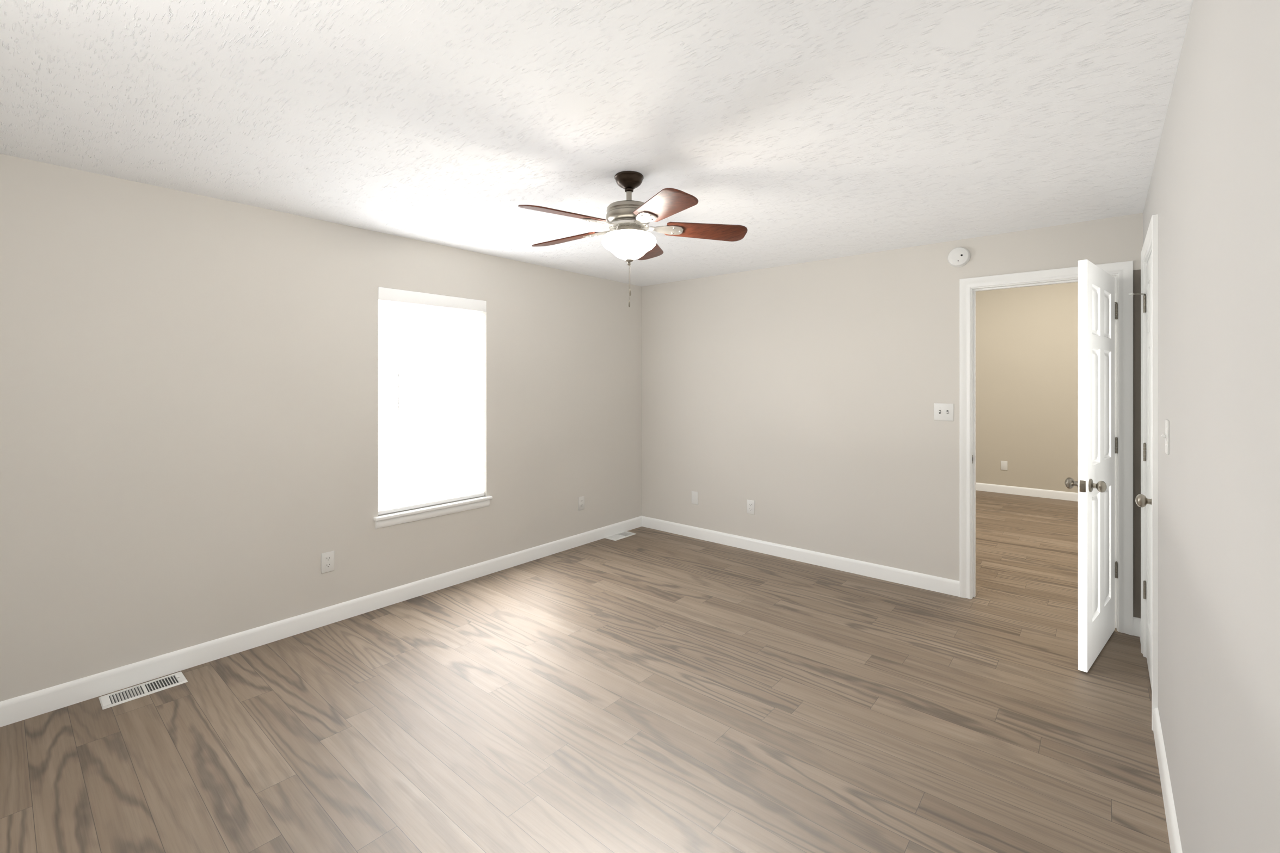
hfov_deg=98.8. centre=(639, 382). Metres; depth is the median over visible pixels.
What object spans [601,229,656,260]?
shade
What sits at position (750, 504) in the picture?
outlet
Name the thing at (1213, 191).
wall
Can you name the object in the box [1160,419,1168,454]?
switch
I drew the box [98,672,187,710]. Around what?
floor vent
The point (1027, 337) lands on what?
wall
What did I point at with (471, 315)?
window unit
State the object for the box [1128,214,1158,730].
door frame
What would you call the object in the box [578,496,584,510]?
outlet
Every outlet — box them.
[321,551,334,573]
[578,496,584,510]
[691,491,698,505]
[747,499,754,514]
[1000,460,1007,470]
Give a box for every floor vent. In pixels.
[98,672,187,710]
[604,531,636,540]
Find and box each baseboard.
[0,515,1182,852]
[975,482,1078,501]
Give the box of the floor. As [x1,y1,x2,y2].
[0,490,1170,852]
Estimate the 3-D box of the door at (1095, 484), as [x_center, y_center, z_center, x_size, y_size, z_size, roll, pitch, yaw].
[2.414,0.409,2.932,0.200,2.012,0.709,0,0,40]
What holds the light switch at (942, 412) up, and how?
attached to the wall at (807, 393)
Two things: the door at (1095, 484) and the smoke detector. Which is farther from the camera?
the smoke detector
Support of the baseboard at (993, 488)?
attached to the wall at (1027, 337)
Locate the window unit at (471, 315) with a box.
[378,299,480,506]
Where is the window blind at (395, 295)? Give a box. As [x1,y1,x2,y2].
[378,286,486,515]
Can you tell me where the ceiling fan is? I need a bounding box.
[518,170,747,307]
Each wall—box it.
[0,153,641,702]
[641,212,1142,618]
[975,282,1078,493]
[1142,0,1279,852]
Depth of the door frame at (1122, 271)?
3.29 m
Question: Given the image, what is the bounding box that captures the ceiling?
[0,0,1193,286]
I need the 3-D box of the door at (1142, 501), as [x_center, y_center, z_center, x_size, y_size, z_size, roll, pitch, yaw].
[2.393,0.409,2.542,0.164,2.012,0.715,0,0,40]
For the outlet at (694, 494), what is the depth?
5.00 m
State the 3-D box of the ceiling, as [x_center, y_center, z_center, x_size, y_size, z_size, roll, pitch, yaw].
[-0.113,-0.996,2.466,3.937,0.100,4.683,0,0,40]
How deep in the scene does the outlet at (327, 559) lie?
3.22 m
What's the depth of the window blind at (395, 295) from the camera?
3.76 m
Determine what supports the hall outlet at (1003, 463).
attached to the hall
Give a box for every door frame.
[959,260,1133,635]
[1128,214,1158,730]
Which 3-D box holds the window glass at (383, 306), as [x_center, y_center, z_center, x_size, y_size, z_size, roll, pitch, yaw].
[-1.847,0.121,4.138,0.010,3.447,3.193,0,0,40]
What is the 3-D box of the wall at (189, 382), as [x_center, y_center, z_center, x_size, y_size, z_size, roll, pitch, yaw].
[-1.517,0.238,3.731,0.160,2.369,4.803,0,0,40]
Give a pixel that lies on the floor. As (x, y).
(650, 690)
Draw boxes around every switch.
[933,403,953,421]
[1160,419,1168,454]
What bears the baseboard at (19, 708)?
attached to the wall at (189, 382)
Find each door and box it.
[1065,259,1115,672]
[1135,253,1151,688]
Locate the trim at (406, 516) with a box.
[373,495,492,528]
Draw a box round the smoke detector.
[947,247,970,267]
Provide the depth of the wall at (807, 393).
4.19 m
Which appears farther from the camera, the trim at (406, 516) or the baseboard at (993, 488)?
the baseboard at (993, 488)
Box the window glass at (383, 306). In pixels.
[380,300,469,499]
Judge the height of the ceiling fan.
0.601 m
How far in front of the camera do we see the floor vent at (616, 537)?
5.05 m

